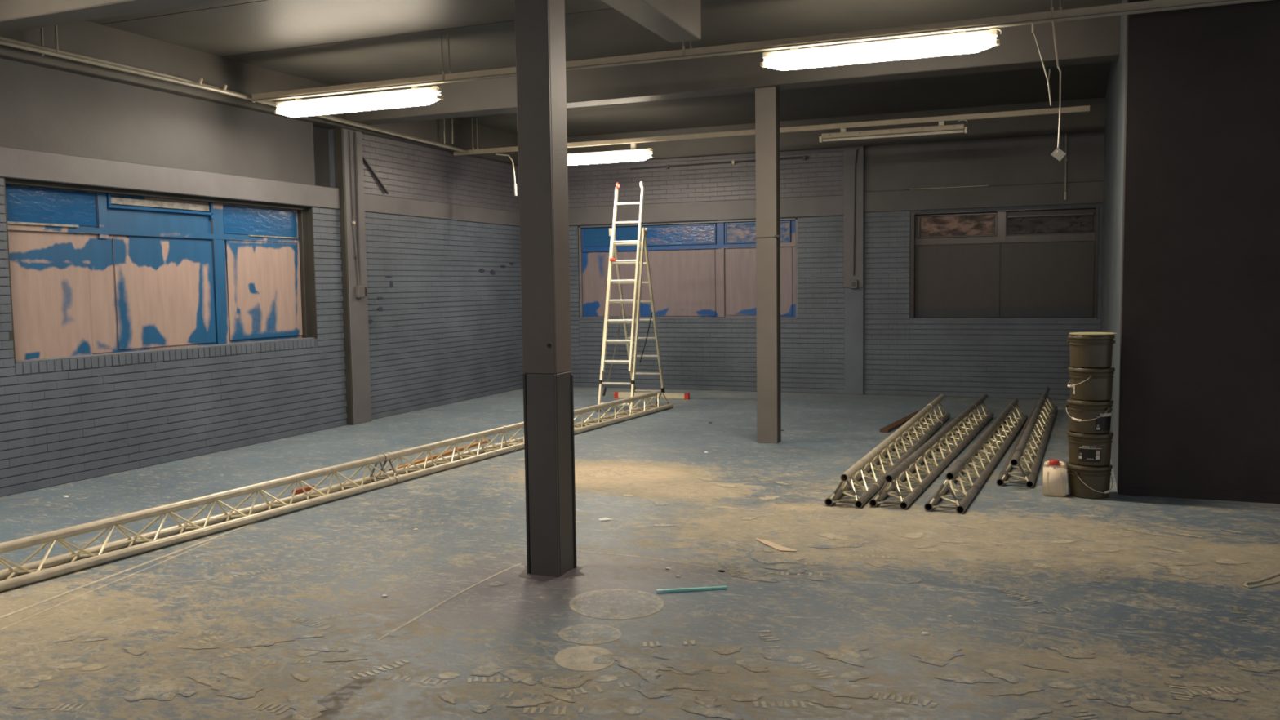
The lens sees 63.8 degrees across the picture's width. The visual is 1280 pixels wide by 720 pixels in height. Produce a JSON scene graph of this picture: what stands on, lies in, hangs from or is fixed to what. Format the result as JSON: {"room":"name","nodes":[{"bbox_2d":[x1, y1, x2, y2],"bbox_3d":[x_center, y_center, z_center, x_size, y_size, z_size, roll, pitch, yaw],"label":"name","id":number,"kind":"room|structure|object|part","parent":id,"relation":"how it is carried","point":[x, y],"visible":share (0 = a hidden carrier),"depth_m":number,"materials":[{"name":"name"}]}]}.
{"room":"empty industrial workshop","nodes":[
{"label":"empty industrial workshop","id":0,"kind":"room"},
{"bbox_2d":[0,57,524,497],"bbox_3d":[-4.862,-0.942,8.869,0.520,3.900,16.900,1,5,22],"label":"wall","id":1,"kind":"structure","parent":0,"point":[437,322],"depth_m":10.81,"materials":[{"name":"paint"}]},
{"bbox_3d":[-5.818,-1.947,6.179,0.170,0.870,11.360,1,5,22],"label":"plaster panel","id":2,"kind":"part","parent":1,"relation":"part of","materials":[{"name":"grey paint"}]},
{"bbox_2d":[4,177,314,362],"bbox_3d":[-4.391,-0.828,9.813,0.150,1.480,3.600,1,5,22],"label":"window","id":3,"kind":"structure","parent":1,"relation":"in","point":[95,271],"depth_m":9.51,"materials":[{"name":"blue paint"}]},
{"bbox_3d":[-4.924,-0.408,8.583,0.017,0.810,0.755,1,5,22],"label":"panel","id":4,"kind":"part","parent":3,"relation":"part of","materials":[{"name":"blue paint"}]},
{"bbox_3d":[-4.931,-1.276,8.568,0.008,0.287,0.920,1,5,22],"label":"pane","id":5,"kind":"part","parent":3,"relation":"part of","materials":[{"name":"blue glass"}]},
{"bbox_3d":[-4.897,-0.534,8.678,0.009,0.995,1.000,1,5,22],"label":"panel","id":6,"kind":"part","parent":3,"relation":"part of","materials":[{"name":"blue paint"}]},
{"bbox_2d":[106,193,213,218],"bbox_3d":[-4.477,-1.436,9.645,0.038,0.160,1.215,1,5,22],"label":"vent","id":7,"kind":"object","parent":3,"relation":"attached to","point":[117,204],"depth_m":9.58,"materials":[{"name":"metal"}]},
{"bbox_3d":[-4.471,-0.635,9.726,0.012,1.000,1.150,1,5,22],"label":"panel","id":8,"kind":"part","parent":3,"relation":"part of","materials":[{"name":"blue paint"}]},
{"bbox_3d":[-4.381,-0.105,9.866,0.150,0.030,3.598,1,5,22],"label":"sill","id":9,"kind":"part","parent":3,"relation":"part of","materials":[{"name":"paint"}]},
{"bbox_3d":[-4.007,-1.459,10.851,0.008,0.287,1.040,1,5,22],"label":"pane","id":10,"kind":"part","parent":3,"relation":"part of","materials":[{"name":"blue glass"}]},
{"bbox_3d":[-3.981,-0.752,10.930,0.018,1.020,1.080,1,5,22],"label":"panel","id":11,"kind":"part","parent":3,"relation":"part of","materials":[{"name":"blue paint"}]},
{"bbox_3d":[-3.685,-2.388,11.663,0.030,0.865,0.440,1,5,22],"label":"plaster panel","id":12,"kind":"part","parent":1,"relation":"part of","materials":[{"name":"grey paint"}]},
{"bbox_2d":[349,130,366,297],"bbox_3d":[-3.275,-1.689,12.004,0.055,1.920,0.217,1,5,22],"label":"conduit","id":13,"kind":"object","parent":1,"relation":"attached to","point":[360,291],"visible":1,"depth_m":11.97,"materials":[{"name":"metal"}]},
{"bbox_2d":[362,155,389,194],"bbox_3d":[-3.212,-2.265,12.344,0.035,0.496,0.576,1,5,24],"label":"batten","id":14,"kind":"object","parent":1,"relation":"attached to","point":[365,161],"visible":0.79,"depth_m":12.39,"materials":[{"name":"grey metal"}]},
{"bbox_2d":[86,0,1122,137],"bbox_3d":[0.665,-2.829,6.482,12.700,0.160,16.900,1,5,22],"label":"ceiling","id":15,"kind":"structure","parent":0,"point":[331,42],"depth_m":9.46,"materials":[{"name":"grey paint"}]},
{"bbox_2d":[0,0,222,33],"bbox_3d":[0.417,-2.443,5.120,11.930,0.460,0.240,1,5,22],"label":"beam","id":16,"kind":"structure","parent":15,"relation":"attached to","point":[15,15],"depth_m":6.76,"materials":[{"name":"paint"}]},
{"bbox_2d":[600,0,701,43],"bbox_3d":[-0.089,-2.553,6.695,0.250,0.460,2.310,1,5,22],"label":"beam","id":17,"kind":"structure","parent":16,"relation":"attached to","point":[673,20],"depth_m":7.22,"materials":[{"name":"paint"}]},
{"bbox_3d":[0.650,-2.727,5.860,12.060,0.050,1.351,1,5,22],"label":"panel","id":18,"kind":"part","parent":15,"relation":"part of","materials":[{"name":"paint"}]},
{"bbox_2d":[0,25,467,153],"bbox_3d":[-4.436,-2.602,8.672,0.127,0.473,11.100,1,5,22],"label":"conduit","id":19,"kind":"object","parent":15,"relation":"hanging from","point":[42,49],"visible":0.77,"depth_m":9.03,"materials":[{"name":"grey metal"}]},
{"bbox_3d":[-4.720,-2.598,8.113,0.017,0.390,0.020,1,5,22],"label":"hanger rod","id":20,"kind":"part","parent":19,"relation":"part of","materials":[{"name":"grey metal"}]},
{"bbox_3d":[-4.617,-2.600,8.129,0.017,0.390,0.020,1,5,22],"label":"hanger rod","id":21,"kind":"part","parent":19,"relation":"part of","materials":[{"name":"grey metal"}]},
{"bbox_3d":[-2.562,-3.025,13.447,0.017,0.390,0.020,1,5,22],"label":"hanger rod","id":22,"kind":"part","parent":19,"relation":"part of","materials":[{"name":"grey metal"}]},
{"bbox_3d":[-2.458,-3.028,13.463,0.017,0.390,0.020,1,5,22],"label":"hanger rod","id":23,"kind":"part","parent":19,"relation":"part of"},
{"bbox_2d":[0,20,518,165],"bbox_3d":[-4.822,-2.620,8.502,0.320,0.460,16.500,1,5,22],"label":"beam","id":24,"kind":"structure","parent":15,"relation":"attached to","point":[88,38],"depth_m":9.68,"materials":[{"name":"paint"}]},
{"bbox_3d":[1.161,-2.828,7.125,12.060,0.050,1.356,1,5,22],"label":"panel","id":25,"kind":"part","parent":15,"relation":"part of","materials":[{"name":"paint"}]},
{"bbox_3d":[1.761,-2.947,8.606,12.060,0.050,1.821,1,5,22],"label":"panel","id":26,"kind":"part","parent":15,"relation":"part of","materials":[{"name":"paint"}]},
{"bbox_2d":[252,0,1270,102],"bbox_3d":[0.388,-2.670,8.382,9.030,0.430,0.125,1,5,22],"label":"rail","id":27,"kind":"object","parent":15,"relation":"hanging from","point":[1151,6],"visible":0.93,"depth_m":8.04,"materials":[{"name":"grey metal"}]},
{"bbox_2d":[274,85,443,117],"bbox_3d":[-2.658,-2.421,9.644,1.884,0.163,0.124,1,5,22],"label":"lamp","id":28,"kind":"object","parent":27,"relation":"hanging from","point":[415,96],"visible":1,"depth_m":9.58,"materials":[{"name":"beige plastic"}]},
{"bbox_3d":[-1.776,-2.715,9.230,0.011,0.405,0.024,-4,5,-37],"label":"hanger rod","id":29,"kind":"part","parent":27,"relation":"part of","materials":[{"name":"grey metal"}]},
{"bbox_3d":[-1.714,-2.716,9.235,0.011,0.405,0.024,-4,5,-37],"label":"hanger rod","id":30,"kind":"part","parent":27,"relation":"part of","materials":[{"name":"grey metal"}]},
{"bbox_2d":[760,28,1001,71],"bbox_3d":[1.804,-2.358,7.843,1.809,0.148,0.124,1,5,22],"label":"lamp","id":31,"kind":"object","parent":27,"relation":"hanging from","point":[975,42],"visible":1,"depth_m":7.78,"materials":[{"name":"beige plastic"}]},
{"bbox_2d":[1031,22,1051,106],"bbox_3d":[2.884,-2.127,7.381,0.144,0.604,0.022,1,5,22],"label":"loose cable","id":32,"kind":"object","parent":27,"relation":"hanging from","point":[1033,24],"visible":1,"depth_m":7.37,"materials":[{"name":"grey plastic"}]},
{"bbox_2d":[1050,21,1066,160],"bbox_3d":[2.995,-1.925,7.350,0.109,0.996,0.034,1,5,22],"label":"pull cord","id":33,"kind":"object","parent":27,"relation":"hanging from","point":[1058,153],"visible":1,"depth_m":7.36,"materials":[{"name":"white plastic"}]},
{"bbox_2d":[1050,146,1066,160],"bbox_3d":[3.006,-1.478,7.384,0.101,0.099,0.030,1,5,22],"label":"switch","id":34,"kind":"object","parent":33,"relation":"attached to","point":[1058,153],"depth_m":7.37,"materials":[{"name":"white plastic"}]},
{"bbox_3d":[2.998,-1.804,7.361,0.028,0.590,0.012,1,5,22],"label":"cord","id":35,"kind":"part","parent":33,"relation":"part of","materials":[{"name":"white plastic"}]},
{"bbox_2d":[453,105,1089,155],"bbox_3d":[1.144,-2.963,12.489,7.930,0.477,0.065,1,5,22],"label":"rail","id":36,"kind":"object","parent":15,"relation":"hanging from","point":[1076,108],"visible":1,"depth_m":12.11,"materials":[{"name":"grey metal"}]},
{"bbox_3d":[-2.253,-3.016,13.834,0.011,0.475,0.024,-4,5,-37],"label":"hanger rod","id":37,"kind":"part","parent":36,"relation":"part of","materials":[{"name":"grey metal"}]},
{"bbox_3d":[-2.192,-3.017,13.839,0.011,0.475,0.024,-4,5,-37],"label":"hanger rod","id":38,"kind":"part","parent":36,"relation":"part of","materials":[{"name":"grey metal"}]},
{"bbox_2d":[495,153,516,195],"bbox_3d":[-1.774,-2.461,13.653,0.304,0.571,0.036,1,5,22],"label":"loose cable","id":39,"kind":"object","parent":36,"relation":"hanging from","point":[515,184],"visible":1,"depth_m":13.61,"materials":[{"name":"white plastic"}]},
{"bbox_2d":[567,142,654,165],"bbox_3d":[-0.615,-2.642,13.235,1.719,0.222,0.124,1,5,22],"label":"lamp","id":40,"kind":"object","parent":36,"relation":"hanging from","point":[633,154],"visible":0.67,"depth_m":13.09,"materials":[{"name":"beige plastic"}]},
{"bbox_2d":[567,152,652,165],"bbox_3d":[-0.621,-2.579,13.242,1.645,0.095,0.124,1,5,22],"label":"diffuser","id":41,"kind":"object","parent":40,"relation":"attached to","point":[580,158],"depth_m":13.13,"materials":[{"name":"beige plastic"}]},
{"bbox_2d":[819,119,967,142],"bbox_3d":[2.893,-2.626,11.813,1.669,0.145,0.115,1,5,22],"label":"lamp","id":42,"kind":"object","parent":36,"relation":"hanging from","point":[941,128],"visible":1,"depth_m":11.76,"materials":[{"name":"white plastic"}]},
{"bbox_3d":[2.618,-3.117,10.725,12.060,0.050,2.144,1,5,22],"label":"panel","id":43,"kind":"part","parent":15,"relation":"part of","materials":[{"name":"paint"}]},
{"bbox_3d":[3.451,-3.282,12.782,12.060,0.050,2.294,1,5,22],"label":"panel","id":44,"kind":"part","parent":15,"relation":"part of","materials":[{"name":"paint"}]},
{"bbox_2d":[567,97,1105,159],"bbox_3d":[2.179,-3.183,14.592,8.090,0.440,0.320,1,5,22],"label":"beam","id":45,"kind":"structure","parent":15,"relation":"attached to","point":[1093,121],"depth_m":14.00,"materials":[{"name":"paint"}]},
{"bbox_2d":[0,386,1279,719],"bbox_3d":[0.703,1.193,6.734,12.700,0.202,16.800,1,5,22],"label":"floor","id":46,"kind":"structure","parent":0,"point":[1116,606],"depth_m":5.39,"materials":[{"name":"paint"}]},
{"bbox_2d":[0,454,396,591],"bbox_3d":[-3.269,1.081,6.070,0.280,0.244,5.247,1,5,26],"label":"truss","id":47,"kind":"object","parent":46,"relation":"on","point":[22,574],"visible":1,"depth_m":6.60,"materials":[{"name":"metal"}]},
{"bbox_2d":[292,484,315,493],"bbox_3d":[-2.647,1.020,8.090,0.035,0.030,0.210,1,5,26],"label":"tag","id":48,"kind":"object","parent":46,"relation":"on","point":[298,491],"visible":0.57,"depth_m":8.06,"materials":[{"name":"red plastic"}]},
{"bbox_2d":[389,439,490,471],"bbox_3d":[-1.860,0.893,9.754,0.045,0.022,1.756,1,5,20],"label":"batten","id":49,"kind":"object","parent":46,"relation":"on","point":[474,444],"visible":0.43,"depth_m":9.72,"materials":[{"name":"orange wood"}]},
{"bbox_2d":[373,391,673,483],"bbox_3d":[-0.894,0.692,10.838,0.280,0.244,5.410,1,5,26],"label":"truss","id":50,"kind":"object","parent":46,"relation":"on","point":[410,472],"visible":0.82,"depth_m":9.69,"materials":[{"name":"metal"}]},
{"bbox_2d":[514,0,584,580],"bbox_3d":[-0.523,-0.522,5.629,0.366,3.420,0.373,-1,4,-8],"label":"column","id":51,"kind":"structure","parent":46,"relation":"on","point":[540,24],"depth_m":5.56,"materials":[{"name":"paint"}]},
{"bbox_2d":[597,517,613,520],"bbox_3d":[-0.234,1.083,6.999,0.102,0.006,0.081,-2,5,-20],"label":"chip","id":52,"kind":"object","parent":46,"relation":"on","point":[602,518],"visible":1,"depth_m":6.97,"materials":[{"name":"white paint"}]},
{"bbox_2d":[596,181,689,412],"bbox_3d":[-0.114,-0.867,13.556,1.059,2.953,1.779,1,5,22],"label":"ladder","id":53,"kind":"object","parent":46,"relation":"on","point":[613,250],"visible":0.93,"depth_m":13.36,"materials":[{"name":"metal"}]},
{"bbox_2d":[656,586,726,592],"bbox_3d":[0.269,1.195,5.356,0.369,0.013,0.021,-1,4,-8],"label":"stick","id":54,"kind":"object","parent":46,"relation":"on","point":[713,588],"visible":1,"depth_m":5.35,"materials":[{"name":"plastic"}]},
{"bbox_2d":[755,86,781,443],"bbox_3d":[1.279,-0.911,10.145,0.235,3.475,0.156,1,5,22],"label":"column","id":55,"kind":"structure","parent":46,"relation":"on","point":[766,99],"depth_m":10.08,"materials":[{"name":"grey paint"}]},
{"bbox_2d":[343,15,1120,124],"bbox_3d":[0.415,-2.857,10.312,8.030,0.405,0.300,1,5,22],"label":"beam","id":56,"kind":"structure","parent":55,"relation":"on","point":[1093,40],"depth_m":9.94,"materials":[{"name":"paint"}]},
{"bbox_2d":[755,537,796,551],"bbox_3d":[0.803,1.123,6.237,0.080,0.007,0.374,-3,5,-32],"label":"chip","id":57,"kind":"object","parent":46,"relation":"on","point":[770,544],"visible":1,"depth_m":6.20,"materials":[{"name":"beige wood"}]},
{"bbox_2d":[824,394,950,508],"bbox_3d":[2.523,0.724,9.768,0.280,0.244,5.462,1,5,23],"label":"truss","id":58,"kind":"object","parent":46,"relation":"on","point":[860,469],"visible":1,"depth_m":8.68,"materials":[{"name":"metal"}]},
{"bbox_2d":[880,410,919,432],"bbox_3d":[2.968,0.685,11.560,0.090,0.032,1.716,1,5,28],"label":"wooden plank","id":59,"kind":"object","parent":46,"relation":"on","point":[889,428],"visible":0.82,"depth_m":11.22,"materials":[{"name":"brown wood"}]},
{"bbox_2d":[920,631,929,635],"bbox_3d":[1.292,1.236,4.648,0.032,0.006,0.035,-4,6,-40],"label":"chip","id":60,"kind":"object","parent":46,"relation":"on","point":[922,633],"visible":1,"depth_m":4.64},
{"bbox_2d":[869,393,994,509],"bbox_3d":[2.925,0.722,9.718,0.280,0.244,5.558,1,5,25],"label":"truss","id":61,"kind":"object","parent":46,"relation":"on","point":[894,479],"visible":1,"depth_m":8.58,"materials":[{"name":"metal"}]},
{"bbox_2d":[924,398,1027,513],"bbox_3d":[3.178,0.744,9.370,0.280,0.244,5.118,1,5,25],"label":"truss","id":62,"kind":"object","parent":46,"relation":"on","point":[954,473],"visible":1,"depth_m":8.38,"materials":[{"name":"metal"}]},
{"bbox_2d":[996,386,1057,488],"bbox_3d":[3.973,0.660,10.345,0.280,0.244,5.603,1,5,24],"label":"truss","id":63,"kind":"object","parent":46,"relation":"on","point":[1014,460],"visible":1,"depth_m":9.14,"materials":[{"name":"metal"}]},
{"bbox_2d":[1042,459,1066,497],"bbox_3d":[3.053,0.865,7.568,0.160,0.265,0.116,1,5,22],"label":"canister","id":64,"kind":"object","parent":46,"relation":"on","point":[1054,484],"visible":1,"depth_m":7.52,"materials":[{"name":"beige plastic"}]},
{"bbox_2d":[1066,461,1112,498],"bbox_3d":[3.302,0.877,7.559,0.318,0.236,0.317,1,5,22],"label":"paint bucket","id":65,"kind":"object","parent":46,"relation":"on","point":[1083,482],"visible":0.91,"depth_m":7.44,"materials":[{"name":"black plastic"}]},
{"bbox_3d":[3.300,0.774,7.554,0.314,0.030,0.314,1,5,22],"label":"lid","id":66,"kind":"part","parent":65,"relation":"part of","materials":[{"name":"black plastic"}]},
{"bbox_2d":[1066,430,1113,466],"bbox_3d":[3.302,0.640,7.546,0.314,0.236,0.314,1,5,22],"label":"paint bucket","id":67,"kind":"object","parent":65,"relation":"on","point":[1084,449],"visible":0.97,"depth_m":7.42,"materials":[{"name":"black plastic"}]},
{"bbox_2d":[1064,397,1113,433],"bbox_3d":[3.286,0.403,7.528,0.327,0.236,0.317,1,5,22],"label":"paint bucket","id":68,"kind":"object","parent":67,"relation":"on","point":[1084,416],"visible":0.94,"depth_m":7.41,"materials":[{"name":"black plastic"}]},
{"bbox_3d":[3.220,0.393,7.451,0.305,0.090,0.113,3,6,44],"label":"handle","id":69,"kind":"part","parent":68,"relation":"part of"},
{"bbox_3d":[3.291,0.300,7.519,0.314,0.030,0.314,1,5,22],"label":"lid","id":70,"kind":"part","parent":68,"relation":"part of","materials":[{"name":"black plastic"}]},
{"bbox_2d":[1067,366,1115,400],"bbox_3d":[3.292,0.166,7.506,0.318,0.236,0.326,1,5,22],"label":"paint bucket","id":71,"kind":"object","parent":68,"relation":"on","point":[1086,384],"visible":0.88,"depth_m":7.39,"materials":[{"name":"black plastic"}]},
{"bbox_3d":[3.295,0.064,7.503,0.314,0.030,0.314,1,5,22],"label":"lid","id":72,"kind":"part","parent":71,"relation":"part of","materials":[{"name":"black plastic"}]},
{"bbox_2d":[1066,332,1117,368],"bbox_3d":[3.292,-0.075,7.493,0.336,0.244,0.325,1,5,22],"label":"paint bucket","id":73,"kind":"object","parent":71,"relation":"on","point":[1086,349],"visible":1,"depth_m":7.37,"materials":[{"name":"black plastic"}]},
{"bbox_3d":[3.284,-0.173,7.484,0.314,0.030,0.314,1,5,22],"label":"lid","id":74,"kind":"part","parent":73,"relation":"part of","materials":[{"name":"black plastic"}]},
{"bbox_3d":[3.296,-0.193,7.480,0.322,0.007,0.322,1,5,22],"label":"loose lid","id":75,"kind":"part","parent":73,"relation":"part of","materials":[{"name":"beige plastic"}]},
{"bbox_3d":[3.300,0.537,7.539,0.314,0.030,0.314,1,5,22],"label":"lid","id":76,"kind":"part","parent":67,"relation":"part of","materials":[{"name":"black plastic"}]},
{"bbox_3d":[3.334,0.889,7.468,0.310,0.134,0.120,-2,5,-19],"label":"handle","id":77,"kind":"part","parent":65,"relation":"part of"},
{"bbox_2d":[1243,572,1279,587],"bbox_3d":[3.503,1.139,5.508,0.925,0.010,0.098,-3,5,-32],"label":"wire","id":78,"kind":"object","parent":46,"relation":"on","point":[1277,573],"visible":1,"depth_m":5.34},
{"bbox_2d":[567,131,1104,399],"bbox_3d":[2.145,-1.489,14.882,9.200,3.900,0.460,1,5,22],"label":"wall","id":79,"kind":"structure","parent":0,"point":[863,340],"depth_m":14.35,"materials":[{"name":"paint"}]},
{"bbox_2d":[578,217,798,319],"bbox_3d":[0.670,-1.337,15.375,3.460,1.455,0.134,1,5,22],"label":"window","id":80,"kind":"structure","parent":79,"relation":"in","point":[700,269],"depth_m":15.36,"materials":[{"name":"blue paint"}]},
{"bbox_3d":[-0.443,-1.892,15.802,0.900,0.280,0.007,1,5,22],"label":"pane","id":81,"kind":"part","parent":80,"relation":"part of","materials":[{"name":"blue glass"}]},
{"bbox_3d":[-0.415,-1.166,15.847,0.940,0.985,0.010,1,5,22],"label":"panel","id":82,"kind":"part","parent":80,"relation":"part of","materials":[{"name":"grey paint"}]},
{"bbox_3d":[0.595,-1.152,15.436,1.120,0.980,0.015,1,5,22],"label":"panel","id":83,"kind":"part","parent":80,"relation":"part of","materials":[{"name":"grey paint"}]},
{"bbox_3d":[0.585,-1.875,15.384,1.120,0.280,0.011,1,5,22],"label":"pane","id":84,"kind":"part","parent":80,"relation":"part of","materials":[{"name":"blue glass"}]},
{"bbox_3d":[0.678,-0.626,15.424,3.460,0.030,0.124,1,5,22],"label":"sill","id":85,"kind":"part","parent":80,"relation":"part of","materials":[{"name":"paint"}]},
{"bbox_3d":[1.707,-1.857,14.932,0.940,0.280,0.011,1,5,22],"label":"pane","id":86,"kind":"part","parent":80,"relation":"part of","materials":[{"name":"glass"}]},
{"bbox_3d":[1.735,-1.139,14.976,0.980,0.970,0.015,1,5,22],"label":"panel","id":87,"kind":"part","parent":80,"relation":"part of","materials":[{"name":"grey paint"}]},
{"bbox_2d":[630,155,808,169],"bbox_3d":[1.109,-2.861,14.979,2.701,0.066,0.048,1,5,22],"label":"pipe","id":88,"kind":"object","parent":79,"relation":"attached to","point":[804,157],"visible":1,"depth_m":15.00,"materials":[{"name":"grey metal"}]},
{"bbox_3d":[2.963,-1.987,14.273,0.278,1.960,0.020,1,5,22],"label":"pilaster casing","id":89,"kind":"part","parent":79,"relation":"part of","materials":[{"name":"paint"}]},
{"bbox_2d":[849,149,857,288],"bbox_3d":[2.962,-1.952,14.240,0.115,1.917,0.050,1,5,22],"label":"conduit","id":90,"kind":"object","parent":79,"relation":"attached to","point":[853,283],"visible":1,"depth_m":14.26,"materials":[{"name":"metal"}]},
{"bbox_2d":[849,280,857,288],"bbox_3d":[2.974,-1.056,14.311,0.110,0.120,0.044,1,5,22],"label":"switch","id":91,"kind":"object","parent":90,"relation":"attached to","point":[853,283],"depth_m":14.29,"materials":[{"name":"paint"}]},
{"bbox_3d":[4.517,-2.646,13.671,3.030,0.680,0.052,1,5,22],"label":"plaster panel","id":92,"kind":"part","parent":79,"relation":"part of","materials":[{"name":"grey paint"}]},
{"bbox_2d":[909,206,1099,319],"bbox_3d":[4.821,-1.277,13.717,2.360,1.485,0.164,1,5,22],"label":"window","id":93,"kind":"structure","parent":79,"relation":"in","point":[1024,264],"depth_m":13.71,"materials":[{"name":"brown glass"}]},
{"bbox_3d":[4.296,-1.819,13.919,0.980,0.270,0.012,1,5,22],"label":"pane","id":94,"kind":"part","parent":93,"relation":"part of","materials":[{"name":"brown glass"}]},
{"bbox_3d":[4.324,-1.071,13.963,1.060,0.980,0.020,1,5,22],"label":"panel","id":95,"kind":"part","parent":93,"relation":"part of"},
{"bbox_3d":[4.824,-0.550,13.752,2.360,0.030,0.124,1,5,22],"label":"sill","id":96,"kind":"part","parent":93,"relation":"part of","materials":[{"name":"paint"}]},
{"bbox_3d":[5.361,-1.054,13.547,1.125,0.980,0.017,1,5,22],"label":"panel","id":97,"kind":"part","parent":93,"relation":"part of","materials":[{"name":"grey wood"}]},
{"bbox_3d":[5.377,-1.774,13.485,1.050,0.215,0.012,1,5,22],"label":"pane","id":98,"kind":"part","parent":93,"relation":"part of","materials":[{"name":"glass"}]},
{"bbox_2d":[1064,133,1067,199],"bbox_3d":[5.602,-2.501,13.191,0.284,0.871,0.042,1,5,22],"label":"pipe","id":99,"kind":"object","parent":79,"relation":"attached to","point":[1066,158],"visible":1,"depth_m":13.23,"materials":[{"name":"grey metal"}]},
{"bbox_2d":[1100,0,1127,484],"bbox_3d":[5.048,-1.171,10.260,0.750,3.870,6.280,1,5,22],"label":"wall","id":100,"kind":"structure","parent":0,"point":[1113,156],"depth_m":9.08,"materials":[{"name":"stone"}]},
{"bbox_2d":[1116,0,1279,503],"bbox_3d":[5.402,-0.914,6.742,4.053,3.870,0.157,1,5,22],"label":"wall","id":101,"kind":"structure","parent":0,"point":[1199,402],"depth_m":7.26,"materials":[{"name":"black paint"}]},
{"bbox_3d":[5.405,0.993,6.818,4.048,0.055,0.017,1,5,22],"label":"baseboard","id":102,"kind":"part","parent":101,"relation":"part of","materials":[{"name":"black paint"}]}
]}

